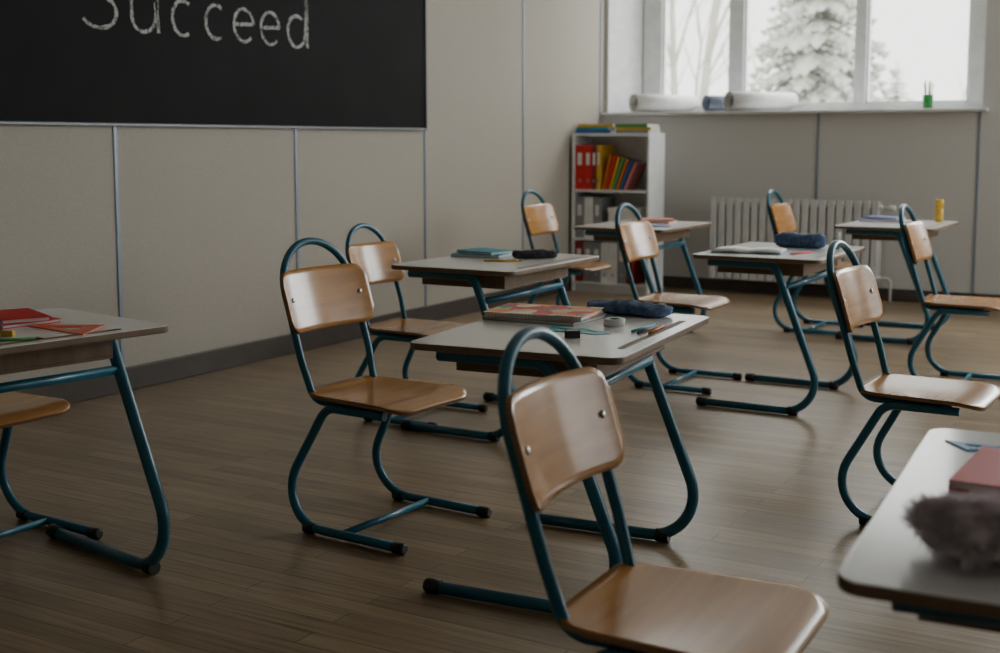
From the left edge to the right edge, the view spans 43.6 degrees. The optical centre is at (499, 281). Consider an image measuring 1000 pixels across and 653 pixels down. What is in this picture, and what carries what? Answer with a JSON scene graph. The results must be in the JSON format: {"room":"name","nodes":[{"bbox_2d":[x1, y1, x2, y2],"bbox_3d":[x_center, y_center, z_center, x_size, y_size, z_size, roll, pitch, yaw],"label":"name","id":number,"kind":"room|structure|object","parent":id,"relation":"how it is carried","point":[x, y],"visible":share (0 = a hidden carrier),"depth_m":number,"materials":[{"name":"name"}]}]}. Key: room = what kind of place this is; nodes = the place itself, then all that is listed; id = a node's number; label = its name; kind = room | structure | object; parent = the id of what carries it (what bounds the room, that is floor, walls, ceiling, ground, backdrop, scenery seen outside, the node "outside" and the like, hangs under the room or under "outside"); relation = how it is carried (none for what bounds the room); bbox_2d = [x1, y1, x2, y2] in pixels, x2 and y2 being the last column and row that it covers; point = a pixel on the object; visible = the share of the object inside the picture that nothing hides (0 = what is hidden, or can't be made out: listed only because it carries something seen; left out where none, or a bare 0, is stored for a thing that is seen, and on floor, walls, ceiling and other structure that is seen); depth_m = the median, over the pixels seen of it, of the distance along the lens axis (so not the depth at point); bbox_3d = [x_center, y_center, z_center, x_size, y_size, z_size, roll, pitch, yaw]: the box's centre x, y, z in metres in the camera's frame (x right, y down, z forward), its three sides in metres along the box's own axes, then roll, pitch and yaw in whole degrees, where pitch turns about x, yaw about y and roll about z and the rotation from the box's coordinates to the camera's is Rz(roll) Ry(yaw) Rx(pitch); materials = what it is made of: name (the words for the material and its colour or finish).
{"room":"classroom","nodes":[
{"label":"classroom","id":0,"kind":"room"},
{"bbox_2d":[0,0,604,382],"bbox_3d":[-2.034,-1.148,5.323,0.200,3.400,12.150,4,7,30],"label":"wall","id":1,"kind":"structure","parent":0,"point":[208,215],"depth_m":6.71,"materials":[{"name":"paint"}]},
{"bbox_2d":[113,126,124,363],"bbox_3d":[-1.747,-1.235,5.606,0.006,3.290,0.018,4,7,30],"label":"trim","id":2,"kind":"structure","parent":1,"relation":"attached to","point":[114,127],"depth_m":5.71,"materials":[{"name":"metal"}]},
{"bbox_2d":[0,0,427,130],"bbox_3d":[-1.644,-1.363,5.741,0.024,1.293,4.724,4,7,30],"label":"chalkboard","id":3,"kind":"object","parent":1,"relation":"attached to","point":[281,64],"visible":1,"depth_m":6.17,"materials":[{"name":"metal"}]},
{"bbox_2d":[14,276,570,403],"bbox_3d":[-2.014,0.508,5.322,0.018,0.110,11.450,4,7,30],"label":"baseboard","id":4,"kind":"structure","parent":1,"relation":"attached to","point":[171,369],"depth_m":6.47,"materials":[{"name":"wood"}]},
{"bbox_2d":[294,129,299,268],"bbox_3d":[-1.107,-1.358,6.707,0.006,3.290,0.018,4,7,30],"label":"trim","id":5,"kind":"structure","parent":1,"relation":"attached to","point":[295,130],"depth_m":6.80,"materials":[{"name":"metal"}]},
{"bbox_2d":[424,131,426,305],"bbox_3d":[-0.472,-1.480,7.801,0.006,3.290,0.018,4,7,30],"label":"trim","id":6,"kind":"structure","parent":1,"relation":"attached to","point":[425,187],"depth_m":7.91,"materials":[{"name":"metal"}]},
{"bbox_2d":[522,0,524,249],"bbox_3d":[0.168,-1.603,8.902,0.006,3.290,0.018,4,7,30],"label":"trim","id":7,"kind":"structure","parent":1,"relation":"attached to","point":[523,0],"depth_m":8.95,"materials":[{"name":"metal"}]},
{"bbox_2d":[599,0,601,123],"bbox_3d":[0.803,-1.725,9.995,0.006,3.290,0.018,4,7,30],"label":"trim","id":8,"kind":"structure","parent":1,"relation":"attached to","point":[600,0],"depth_m":9.99,"materials":[{"name":"metal"}]},
{"bbox_2d":[0,287,999,652],"bbox_3d":[1.331,0.807,3.587,7.970,0.100,12.150,4,7,30],"label":"floor","id":9,"kind":"structure","parent":0,"point":[239,572],"depth_m":4.09,"materials":[{"name":"laminate"}]},
{"bbox_2d":[0,391,102,539],"bbox_3d":[-1.508,0.328,3.565,0.548,0.856,0.453,4,8,34],"label":"chair","id":10,"kind":"object","parent":9,"relation":"on","point":[16,408],"visible":0.98,"depth_m":3.65,"materials":[{"name":"teal paint"}]},
{"bbox_2d":[0,308,170,574],"bbox_3d":[-1.310,0.462,3.202,0.601,0.671,0.780,5,8,40],"label":"school desk","id":11,"kind":"object","parent":9,"relation":"on","point":[55,348],"visible":0.98,"depth_m":3.28,"materials":[{"name":"metal"}]},
{"bbox_2d":[0,330,14,336],"bbox_3d":[-1.222,0.129,3.106,0.031,0.015,0.019,1,6,10],"label":"pencil sharpener","id":12,"kind":"object","parent":11,"relation":"on","point":[4,333],"visible":1,"depth_m":3.10,"materials":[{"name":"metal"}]},
{"bbox_2d":[0,337,41,340],"bbox_3d":[-1.191,0.141,3.031,0.160,0.008,0.007,-2,7,-18],"label":"pencil","id":13,"kind":"object","parent":11,"relation":"on","point":[20,338],"visible":1,"depth_m":3.04,"materials":[{"name":"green wood"}]},
{"bbox_2d":[3,317,60,328],"bbox_3d":[-1.315,0.103,3.355,0.220,0.010,0.170,5,8,40],"label":"book","id":14,"kind":"object","parent":11,"relation":"on","point":[53,319],"visible":0.26,"depth_m":3.28,"materials":[{"name":"white paper"}]},
{"bbox_2d":[0,308,50,324],"bbox_3d":[-1.315,0.094,3.342,0.165,0.012,0.210,-5,8,-36],"label":"book","id":15,"kind":"object","parent":14,"relation":"on","point":[21,315],"visible":1,"depth_m":3.30,"materials":[{"name":"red paper"}]},
{"bbox_2d":[0,340,112,374],"bbox_3d":[-1.333,0.178,3.190,0.380,0.066,0.540,5,8,40],"label":"tray","id":16,"kind":"object","parent":11,"relation":"on","point":[75,354],"depth_m":3.15,"materials":[{"name":"brown wood"}]},
{"bbox_2d":[26,324,104,334],"bbox_3d":[-1.151,0.124,3.206,0.220,0.003,0.170,0,6,0],"label":"square","id":17,"kind":"object","parent":11,"relation":"on","point":[84,329],"visible":1,"depth_m":3.24,"materials":[{"name":"red plastic"}]},
{"bbox_2d":[280,237,491,554],"bbox_3d":[-0.375,0.305,3.775,0.548,0.856,0.453,4,8,34],"label":"chair","id":18,"kind":"object","parent":9,"relation":"on","point":[318,297],"visible":1,"depth_m":3.79,"materials":[{"name":"teal paint"}]},
{"bbox_2d":[345,223,487,424],"bbox_3d":[-0.378,0.164,5.269,0.515,0.805,0.425,4,7,30],"label":"chair","id":19,"kind":"object","parent":9,"relation":"on","point":[376,259],"visible":0.8,"depth_m":5.33,"materials":[{"name":"teal paint"}]},
{"bbox_2d":[392,253,598,441],"bbox_3d":[-0.003,0.244,5.153,0.560,0.671,0.780,4,7,30],"label":"school desk","id":20,"kind":"object","parent":9,"relation":"on","point":[478,274],"visible":0.68,"depth_m":4.91,"materials":[{"name":"laminate"}]},
{"bbox_2d":[451,252,511,258],"bbox_3d":[-0.073,-0.115,5.293,0.220,0.014,0.170,3,7,22],"label":"book","id":21,"kind":"object","parent":20,"relation":"on","point":[456,254],"visible":0.68,"depth_m":5.22,"materials":[{"name":"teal paper"}]},
{"bbox_2d":[457,247,513,254],"bbox_3d":[-0.060,-0.128,5.295,0.200,0.012,0.150,6,9,42],"label":"book","id":22,"kind":"object","parent":21,"relation":"on","point":[484,251],"visible":0.89,"depth_m":5.26,"materials":[{"name":"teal paper"}]},
{"bbox_2d":[422,266,567,289],"bbox_3d":[-0.012,-0.038,5.127,0.380,0.066,0.540,4,7,30],"label":"tray","id":23,"kind":"object","parent":20,"relation":"on","point":[486,281],"depth_m":4.91,"materials":[{"name":"brown wood"}]},
{"bbox_2d":[484,260,523,261],"bbox_3d":[0.015,-0.084,5.048,0.160,0.008,0.007,0,6,0],"label":"pencil","id":24,"kind":"object","parent":20,"relation":"on","point":[484,260],"visible":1,"depth_m":5.05,"materials":[{"name":"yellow wood"}]},
{"bbox_2d":[512,249,557,258],"bbox_3d":[0.145,-0.116,5.189,0.190,0.040,0.076,-1,6,-5],"label":"pencil case","id":25,"kind":"object","parent":20,"relation":"on","point":[532,253],"visible":1,"depth_m":5.16,"materials":[{"name":"fabric"}]},
{"bbox_2d":[410,313,708,613],"bbox_3d":[0.184,0.451,3.359,0.560,0.659,0.780,3,7,25],"label":"school desk","id":26,"kind":"object","parent":9,"relation":"on","point":[479,346],"visible":0.7,"depth_m":3.15,"materials":[{"name":"laminate"}]},
{"bbox_2d":[483,314,606,326],"bbox_3d":[0.126,0.099,3.507,0.285,0.010,0.205,4,7,30],"label":"book","id":27,"kind":"object","parent":26,"relation":"on","point":[600,316],"visible":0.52,"depth_m":3.42,"materials":[{"name":"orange paper"}]},
{"bbox_2d":[482,303,603,322],"bbox_3d":[0.122,0.086,3.512,0.290,0.018,0.219,2,7,21],"label":"spiral notebook","id":28,"kind":"object","parent":27,"relation":"on","point":[578,314],"visible":1,"depth_m":3.47,"materials":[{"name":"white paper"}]},
{"bbox_2d":[456,344,664,377],"bbox_3d":[0.175,0.174,3.333,0.380,0.066,0.540,3,7,25],"label":"tray","id":29,"kind":"object","parent":26,"relation":"on","point":[607,370],"depth_m":3.10,"materials":[{"name":"brown wood"}]},
{"bbox_2d":[549,326,590,331],"bbox_3d":[0.191,0.126,3.297,0.120,0.003,0.090,1,6,10],"label":"square","id":30,"kind":"object","parent":26,"relation":"on","point":[552,328],"visible":0.65,"depth_m":3.28,"materials":[{"name":"plastic"}]},
{"bbox_2d":[564,330,579,337],"bbox_3d":[0.183,0.133,3.162,0.039,0.019,0.024,0,6,0],"label":"pencil sharpener","id":31,"kind":"object","parent":26,"relation":"on","point":[568,333],"visible":1,"depth_m":3.15,"materials":[{"name":"plastic"}]},
{"bbox_2d":[578,328,611,334],"bbox_3d":[0.232,0.131,3.257,0.067,0.002,0.110,-4,7,-30],"label":"protractor","id":32,"kind":"object","parent":26,"relation":"on","point":[596,332],"visible":0.8,"depth_m":3.23,"materials":[{"name":"plastic"}]},
{"bbox_2d":[603,317,624,326],"bbox_3d":[0.308,0.110,3.366,0.058,0.020,0.058,4,7,30],"label":"tape roll","id":33,"kind":"object","parent":26,"relation":"on","point":[610,321],"visible":1,"depth_m":3.34,"materials":[{"name":"white paper"}]},
{"bbox_2d":[587,299,672,316],"bbox_3d":[0.371,0.073,3.593,0.260,0.042,0.115,4,8,34],"label":"pencil case","id":34,"kind":"object","parent":26,"relation":"on","point":[617,306],"visible":0.93,"depth_m":3.55,"materials":[{"name":"blue fabric"}]},
{"bbox_2d":[631,323,657,332],"bbox_3d":[0.385,0.122,3.311,0.007,0.008,0.160,4,7,32],"label":"pencil","id":35,"kind":"object","parent":26,"relation":"on","point":[654,324],"visible":0.9,"depth_m":3.29,"materials":[{"name":"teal wood"}]},
{"bbox_2d":[521,190,611,304],"bbox_3d":[0.414,-0.130,7.669,0.548,0.856,0.453,4,7,30],"label":"chair","id":36,"kind":"object","parent":9,"relation":"on","point":[538,219],"visible":0.54,"depth_m":7.72,"materials":[{"name":"teal paint"}]},
{"bbox_2d":[571,133,664,294],"bbox_3d":[0.904,-0.526,9.606,0.640,1.215,0.300,4,7,30],"label":"bookshelf","id":37,"kind":"object","parent":9,"relation":"on","point":[649,148],"visible":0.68,"depth_m":9.57,"materials":[{"name":"white wood"}]},
{"bbox_2d":[575,145,584,188],"bbox_3d":[0.676,-0.889,9.694,0.075,0.340,0.267,4,7,30],"label":"ring binder","id":38,"kind":"object","parent":37,"relation":"on","point":[579,149],"visible":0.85,"depth_m":9.58,"materials":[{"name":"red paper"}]},
{"bbox_2d":[575,240,589,280],"bbox_3d":[0.676,-0.169,9.774,0.070,0.310,0.267,4,7,30],"label":"ring binder","id":39,"kind":"object","parent":37,"relation":"on","point":[579,245],"visible":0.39,"depth_m":9.66,"materials":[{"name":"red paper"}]},
{"bbox_2d":[575,196,593,237],"bbox_3d":[0.678,-0.506,9.735,0.075,0.310,0.267,4,7,30],"label":"ring binder","id":40,"kind":"object","parent":37,"relation":"on","point":[579,201],"visible":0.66,"depth_m":9.62,"materials":[{"name":"white paper"}]},
{"bbox_2d":[584,145,591,189],"bbox_3d":[0.736,-0.885,9.659,0.060,0.340,0.267,4,7,30],"label":"ring binder","id":41,"kind":"object","parent":37,"relation":"on","point":[587,148],"visible":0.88,"depth_m":9.54,"materials":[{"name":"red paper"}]},
{"bbox_2d":[583,240,594,281],"bbox_3d":[0.740,-0.164,9.737,0.070,0.310,0.267,4,7,30],"label":"ring binder","id":42,"kind":"object","parent":37,"relation":"on","point":[587,276],"visible":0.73,"depth_m":9.62,"materials":[{"name":"cardboard"}]},
{"bbox_2d":[591,145,596,189],"bbox_3d":[0.781,-0.882,9.633,0.040,0.340,0.267,4,7,30],"label":"ring binder","id":43,"kind":"object","parent":37,"relation":"on","point":[594,147],"visible":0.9,"depth_m":9.52,"materials":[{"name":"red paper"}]},
{"bbox_2d":[584,196,605,237],"bbox_3d":[0.746,-0.502,9.696,0.075,0.310,0.267,4,7,30],"label":"ring binder","id":44,"kind":"object","parent":37,"relation":"on","point":[588,201],"visible":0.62,"depth_m":9.58,"materials":[{"name":"white plastic"}]},
{"bbox_2d":[575,130,615,132],"bbox_3d":[0.758,-1.153,9.620,0.290,0.026,0.220,3,7,28],"label":"magazine","id":45,"kind":"object","parent":37,"relation":"on","point":[576,131],"visible":0.73,"depth_m":9.52,"materials":[{"name":"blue paper"}]},
{"bbox_2d":[576,127,615,129],"bbox_3d":[0.758,-1.176,9.618,0.280,0.022,0.210,4,8,33],"label":"magazine","id":46,"kind":"object","parent":45,"relation":"on","point":[577,128],"visible":0.79,"depth_m":9.53,"materials":[{"name":"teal paper"}]},
{"bbox_2d":[577,124,614,126],"bbox_3d":[0.770,-1.198,9.608,0.290,0.024,0.220,3,7,26],"label":"magazine","id":47,"kind":"object","parent":46,"relation":"on","point":[578,125],"visible":0.73,"depth_m":9.51,"materials":[{"name":"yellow paper"}]},
{"bbox_2d":[592,241,605,282],"bbox_3d":[0.804,-0.160,9.701,0.070,0.310,0.267,4,7,30],"label":"ring binder","id":48,"kind":"object","parent":37,"relation":"on","point":[596,246],"visible":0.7,"depth_m":9.59,"materials":[{"name":"white paper"}]},
{"bbox_2d":[593,196,614,237],"bbox_3d":[0.807,-0.498,9.661,0.060,0.310,0.267,4,7,30],"label":"ring binder","id":49,"kind":"object","parent":37,"relation":"on","point":[601,204],"visible":0.41,"depth_m":9.56,"materials":[{"name":"black plastic"}]},
{"bbox_2d":[596,145,614,189],"bbox_3d":[0.814,-0.880,9.615,0.030,0.340,0.267,4,7,30],"label":"ring binder","id":50,"kind":"object","parent":37,"relation":"on","point":[603,151],"visible":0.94,"depth_m":9.53,"materials":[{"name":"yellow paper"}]},
{"bbox_2d":[601,241,614,282],"bbox_3d":[0.864,-0.156,9.666,0.060,0.310,0.267,4,7,30],"label":"ring binder","id":51,"kind":"object","parent":37,"relation":"on","point":[604,245],"visible":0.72,"depth_m":9.55,"materials":[{"name":"white paper"}]},
{"bbox_2d":[602,154,619,189],"bbox_3d":[0.862,-0.839,9.572,0.077,0.268,0.200,4,7,30],"label":"book","id":52,"kind":"object","parent":37,"relation":"on","point":[610,158],"visible":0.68,"depth_m":9.49,"materials":[{"name":"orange paper"}]},
{"bbox_2d":[608,242,617,283],"bbox_3d":[0.923,-0.153,9.632,0.070,0.310,0.267,4,7,30],"label":"ring binder","id":53,"kind":"object","parent":37,"relation":"on","point":[613,246],"visible":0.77,"depth_m":9.52,"materials":[{"name":"white paper"}]},
{"bbox_2d":[606,155,626,189],"bbox_3d":[0.888,-0.833,9.558,0.084,0.259,0.200,4,7,30],"label":"book","id":54,"kind":"object","parent":37,"relation":"on","point":[614,159],"visible":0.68,"depth_m":9.48,"materials":[{"name":"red paper"}]},
{"bbox_2d":[609,157,630,189],"bbox_3d":[0.914,-0.827,9.543,0.090,0.250,0.200,4,7,30],"label":"book","id":55,"kind":"object","parent":37,"relation":"on","point":[618,160],"visible":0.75,"depth_m":9.46,"materials":[{"name":"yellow paper"}]},
{"bbox_2d":[617,243,625,283],"bbox_3d":[0.988,-0.148,9.595,0.070,0.310,0.267,4,7,30],"label":"ring binder","id":56,"kind":"object","parent":37,"relation":"on","point":[621,272],"visible":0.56,"depth_m":9.49,"materials":[{"name":"grey cardboard"}]},
{"bbox_2d":[612,158,632,189],"bbox_3d":[0.942,-0.820,9.528,0.096,0.240,0.200,4,7,30],"label":"book","id":57,"kind":"object","parent":37,"relation":"on","point":[622,162],"visible":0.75,"depth_m":9.45,"materials":[{"name":"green paper"}]},
{"bbox_2d":[607,207,645,221],"bbox_3d":[0.996,-0.448,9.555,0.268,0.235,0.258,4,7,30],"label":"storage box","id":58,"kind":"object","parent":37,"relation":"on","point":[626,213],"visible":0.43,"depth_m":9.44,"materials":[{"name":"white cardboard"}]},
{"bbox_2d":[616,159,638,189],"bbox_3d":[0.969,-0.814,9.512,0.101,0.231,0.200,4,7,30],"label":"book","id":59,"kind":"object","parent":37,"relation":"on","point":[627,161],"visible":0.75,"depth_m":9.43,"materials":[{"name":"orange paper"}]},
{"bbox_2d":[620,161,642,189],"bbox_3d":[0.998,-0.807,9.497,0.106,0.221,0.200,4,7,30],"label":"book","id":60,"kind":"object","parent":37,"relation":"on","point":[631,163],"visible":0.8,"depth_m":9.41,"materials":[{"name":"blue paper"}]},
{"bbox_2d":[623,162,646,189],"bbox_3d":[1.027,-0.800,9.481,0.110,0.211,0.200,4,7,30],"label":"book","id":61,"kind":"object","parent":37,"relation":"on","point":[638,168],"visible":0.96,"depth_m":9.45,"materials":[{"name":"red paper"}]},
{"bbox_2d":[626,259,645,283],"bbox_3d":[1.047,-0.145,9.561,0.060,0.310,0.267,4,7,30],"label":"ring binder","id":62,"kind":"object","parent":37,"relation":"on","point":[637,273],"visible":0.17,"depth_m":9.49,"materials":[{"name":"red paper"}]},
{"bbox_2d":[616,130,660,132],"bbox_3d":[1.046,-1.132,9.455,0.270,0.022,0.220,4,7,32],"label":"magazine","id":63,"kind":"object","parent":37,"relation":"on","point":[617,131],"visible":0.86,"depth_m":9.37,"materials":[{"name":"white paper"}]},
{"bbox_2d":[616,127,659,129],"bbox_3d":[1.045,-1.154,9.454,0.280,0.022,0.210,3,7,27],"label":"magazine","id":64,"kind":"object","parent":63,"relation":"on","point":[617,128],"visible":0.86,"depth_m":9.36,"materials":[{"name":"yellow paper"}]},
{"bbox_2d":[615,124,658,126],"bbox_3d":[1.038,-1.178,9.455,0.270,0.026,0.220,4,7,32],"label":"magazine","id":65,"kind":"object","parent":64,"relation":"on","point":[616,125],"visible":0.86,"depth_m":9.37,"materials":[{"name":"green paper"}]},
{"bbox_2d":[574,219,711,331],"bbox_3d":[0.848,-0.004,7.373,0.560,0.671,0.780,4,7,30],"label":"school desk","id":66,"kind":"object","parent":9,"relation":"on","point":[605,231],"visible":0.41,"depth_m":7.21,"materials":[{"name":"teal paint"}]},
{"bbox_2d":[594,229,689,241],"bbox_3d":[0.839,-0.286,7.347,0.380,0.066,0.540,4,7,30],"label":"tray","id":67,"kind":"object","parent":66,"relation":"on","point":[660,237],"depth_m":7.19,"materials":[{"name":"brown wood"}]},
{"bbox_2d":[633,220,677,223],"bbox_3d":[0.927,-0.358,7.473,0.230,0.014,0.180,3,7,25],"label":"book","id":68,"kind":"object","parent":66,"relation":"on","point":[674,221],"visible":0.48,"depth_m":7.38,"materials":[{"name":"white paper"}]},
{"bbox_2d":[642,218,673,220],"bbox_3d":[0.941,-0.371,7.475,0.190,0.010,0.150,1,6,5],"label":"book","id":69,"kind":"object","parent":68,"relation":"on","point":[647,219],"visible":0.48,"depth_m":7.41,"materials":[{"name":"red paper"}]},
{"bbox_2d":[497,326,828,652],"bbox_3d":[0.276,0.507,2.044,0.537,0.839,0.444,3,7,28],"label":"chair","id":70,"kind":"object","parent":9,"relation":"on","point":[561,430],"visible":1,"depth_m":2.05,"materials":[{"name":"teal paint"}]},
{"bbox_2d":[615,203,741,394],"bbox_3d":[0.832,0.058,5.983,0.548,0.856,0.453,4,7,30],"label":"chair","id":71,"kind":"object","parent":9,"relation":"on","point":[637,240],"visible":0.88,"depth_m":6.02,"materials":[{"name":"teal paint"}]},
{"bbox_2d":[693,242,864,415],"bbox_3d":[1.256,0.193,5.612,0.560,0.671,0.780,4,7,30],"label":"school desk","id":72,"kind":"object","parent":9,"relation":"on","point":[801,265],"visible":0.94,"depth_m":5.34,"materials":[{"name":"teal paint"}]},
{"bbox_2d":[709,246,787,254],"bbox_3d":[1.095,-0.138,5.495,0.310,0.015,0.216,2,7,20],"label":"open notebook","id":73,"kind":"object","parent":72,"relation":"on","point":[726,249],"visible":1,"depth_m":5.44,"materials":[{"name":"white paper"}]},
{"bbox_2d":[718,259,837,276],"bbox_3d":[1.248,-0.089,5.586,0.380,0.066,0.540,4,7,30],"label":"tray","id":74,"kind":"object","parent":72,"relation":"on","point":[788,269],"depth_m":5.35,"materials":[{"name":"brown wood"}]},
{"bbox_2d":[775,232,825,247],"bbox_3d":[1.373,-0.191,5.711,0.240,0.072,0.088,5,8,36],"label":"pencil case","id":75,"kind":"object","parent":72,"relation":"on","point":[783,239],"visible":1,"depth_m":5.67,"materials":[{"name":"blue fabric"}]},
{"bbox_2d":[709,197,895,302],"bbox_3d":[2.235,-0.251,9.321,1.390,0.729,0.158,4,7,30],"label":"radiator","id":76,"kind":"object","parent":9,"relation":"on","point":[735,221],"visible":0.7,"depth_m":9.25,"materials":[{"name":"metal"}]},
{"bbox_2d":[767,189,863,334],"bbox_3d":[1.922,-0.133,7.699,0.548,0.856,0.453,4,7,30],"label":"chair","id":77,"kind":"object","parent":9,"relation":"on","point":[781,216],"visible":0.47,"depth_m":7.76,"materials":[{"name":"teal paint"}]},
{"bbox_2d":[834,220,958,344],"bbox_3d":[2.362,-0.013,7.456,0.560,0.671,0.780,4,7,30],"label":"school desk","id":78,"kind":"object","parent":9,"relation":"on","point":[887,231],"visible":0.62,"depth_m":7.23,"materials":[{"name":"teal paint"}]},
{"bbox_2d":[859,218,905,222],"bbox_3d":[2.329,-0.374,7.598,0.250,0.018,0.190,3,7,25],"label":"book","id":79,"kind":"object","parent":78,"relation":"on","point":[860,219],"visible":0.71,"depth_m":7.52,"materials":[{"name":"white paper"}]},
{"bbox_2d":[863,215,906,219],"bbox_3d":[2.337,-0.389,7.592,0.210,0.012,0.160,5,8,38],"label":"book","id":80,"kind":"object","parent":79,"relation":"on","point":[871,216],"visible":0.95,"depth_m":7.56,"materials":[{"name":"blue paper"}]},
{"bbox_2d":[852,231,937,240],"bbox_3d":[2.354,-0.295,7.430,0.380,0.066,0.540,4,7,30],"label":"tray","id":81,"kind":"object","parent":78,"relation":"on","point":[931,234],"depth_m":7.24,"materials":[{"name":"brown wood"}]},
{"bbox_2d":[935,199,943,221],"bbox_3d":[2.658,-0.429,7.563,0.051,0.135,0.051,4,7,30],"label":"glue stick","id":82,"kind":"object","parent":78,"relation":"on","point":[939,203],"visible":1,"depth_m":7.54,"materials":[{"name":"plastic"}]},
{"bbox_2d":[826,240,999,525],"bbox_3d":[1.283,0.302,3.856,0.540,0.843,0.446,4,7,32],"label":"chair","id":83,"kind":"object","parent":9,"relation":"on","point":[855,295],"visible":0.96,"depth_m":3.82,"materials":[{"name":"teal paint"}]},
{"bbox_2d":[837,428,999,632],"bbox_3d":[0.829,0.636,1.757,0.560,0.646,0.874,3,7,26],"label":"school desk","id":84,"kind":"object","parent":9,"relation":"on","point":[885,563],"visible":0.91,"depth_m":1.51,"materials":[{"name":"white laminate"}]},
{"bbox_2d":[898,487,999,574],"bbox_3d":[0.632,0.294,1.525,0.298,0.086,0.201,1,6,5],"label":"pencil case","id":85,"kind":"object","parent":84,"relation":"on","point":[968,529],"visible":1,"depth_m":1.50,"materials":[{"name":"grey fur"}]},
{"bbox_2d":[917,615,999,632],"bbox_3d":[0.820,0.366,1.731,0.380,0.066,0.605,3,7,26],"label":"tray","id":86,"kind":"object","parent":84,"relation":"on","point":[921,618],"depth_m":1.53,"materials":[{"name":"brown wood"}]},
{"bbox_2d":[945,440,999,450],"bbox_3d":[0.801,0.273,2.095,0.080,0.003,0.070,-1,6,-10],"label":"square","id":87,"kind":"object","parent":84,"relation":"on","point":[966,446],"visible":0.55,"depth_m":2.08,"materials":[{"name":"blue plastic"}]},
{"bbox_2d":[948,446,999,495],"bbox_3d":[0.826,0.293,1.865,0.250,0.014,0.240,4,7,32],"label":"book","id":88,"kind":"object","parent":84,"relation":"on","point":[982,470],"visible":1,"depth_m":1.86,"materials":[{"name":"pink paper"}]},
{"bbox_2d":[899,204,999,379],"bbox_3d":[2.163,0.067,5.908,0.548,0.856,0.453,4,7,30],"label":"chair","id":89,"kind":"object","parent":9,"relation":"on","point":[915,237],"visible":0.97,"depth_m":5.92,"materials":[{"name":"teal paint"}]},
{"bbox_2d":[604,0,999,294],"bbox_3d":[4.243,-1.492,8.406,7.570,3.400,0.500,4,7,30],"label":"wall","id":90,"kind":"structure","parent":0,"point":[913,159],"depth_m":9.11,"materials":[{"name":"beige paint"}]},
{"bbox_2d":[608,0,643,111],"bbox_3d":[1.039,-2.258,10.147,0.135,1.764,0.440,4,7,30],"label":"trim","id":91,"kind":"structure","parent":90,"relation":"attached to","point":[626,17],"depth_m":10.17,"materials":[{"name":"white paint"}]},
{"bbox_2d":[601,108,988,115],"bbox_3d":[2.201,-1.288,9.528,2.929,0.025,0.490,4,7,30],"label":"windowsill","id":92,"kind":"structure","parent":90,"relation":"attached to","point":[914,109],"depth_m":9.25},
{"bbox_2d":[629,94,697,111],"bbox_3d":[1.318,-1.432,10.053,0.580,0.142,0.138,-3,7,-27],"label":"paper roll","id":93,"kind":"object","parent":92,"relation":"on","point":[637,102],"visible":0.96,"depth_m":9.99,"materials":[{"name":"white paper"}]},
{"bbox_2d":[701,95,726,110],"bbox_3d":[1.780,-1.390,9.764,0.420,0.123,0.119,-3,7,-27],"label":"paper roll","id":94,"kind":"object","parent":92,"relation":"on","point":[709,102],"visible":0.44,"depth_m":9.67,"materials":[{"name":"blue paper"}]},
{"bbox_2d":[723,91,797,110],"bbox_3d":[2.016,-1.390,9.656,0.600,0.146,0.142,-3,7,-25],"label":"paper roll","id":95,"kind":"object","parent":92,"relation":"on","point":[733,100],"visible":0.98,"depth_m":9.59,"materials":[{"name":"white paper"}]},
{"bbox_2d":[923,79,933,107],"bbox_3d":[3.054,-1.340,8.916,0.076,0.214,0.076,4,7,30],"label":"pencil cup","id":96,"kind":"object","parent":92,"relation":"on","point":[927,99],"visible":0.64,"depth_m":8.89,"materials":[{"name":"green plastic"}]},
{"bbox_2d":[643,0,986,110],"bbox_3d":[2.382,-2.198,9.618,2.724,1.765,0.080,4,7,30],"label":"window","id":97,"kind":"structure","parent":90,"relation":"in","point":[655,11],"depth_m":9.55,"materials":[{"name":"white plastic"}]},
{"bbox_2d":[815,113,819,199],"bbox_3d":[2.354,-0.612,9.308,0.016,1.270,0.006,4,7,30],"label":"trim","id":98,"kind":"structure","parent":90,"relation":"attached to","point":[818,114],"depth_m":9.27,"materials":[{"name":"metal"}]},
{"bbox_2d":[663,276,999,302],"bbox_3d":[4.122,0.178,8.362,7.552,0.090,0.018,4,7,30],"label":"baseboard","id":99,"kind":"structure","parent":90,"relation":"attached to","point":[901,295],"depth_m":9.54,"materials":[{"name":"wood"}]},
{"bbox_2d":[971,111,980,292],"bbox_3d":[3.333,-0.549,8.746,0.016,1.270,0.006,4,7,30],"label":"trim","id":100,"kind":"structure","parent":90,"relation":"attached to","point":[979,122],"depth_m":8.74,"materials":[{"name":"metal"}]},
{"label":"outside","id":101,"kind":"structure","parent":0,"visible":0},
{"bbox_3d":[24.485,-5.797,72.211,150.000,0.200,130.100,4,7,30],"label":"ground","id":102,"kind":"structure","parent":101,"visible":0},
{"bbox_2d":[667,0,761,98],"bbox_3d":[4.286,-9.547,31.369,6.053,16.335,7.925,-2,7,-16],"label":"bare tree","id":103,"kind":"object","parent":102,"relation":"on","point":[673,56],"visible":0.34,"depth_m":31.96,"materials":[{"name":"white plant"}]},
{"bbox_2d":[672,0,833,103],"bbox_3d":[4.598,-7.661,23.540,5.450,14.348,6.608,3,7,25],"label":"bare tree","id":104,"kind":"object","parent":102,"relation":"on","point":[713,29],"visible":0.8,"depth_m":23.80,"materials":[{"name":"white plant"}]},
{"bbox_2d":[748,0,900,102],"bbox_3d":[8.785,-8.058,34.147,5.132,12.740,5.378,4,7,30],"label":"conifer tree","id":105,"kind":"object","parent":102,"relation":"on","point":[817,65],"visible":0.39,"depth_m":33.71,"materials":[{"name":"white plant"}]},
{"bbox_2d":[886,62,913,100],"bbox_3d":[19.957,-7.468,62.482,5.255,6.860,5.125,4,7,30],"label":"conifer tree","id":106,"kind":"object","parent":102,"relation":"on","point":[896,97],"visible":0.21,"depth_m":62.32,"materials":[{"name":"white plant"}]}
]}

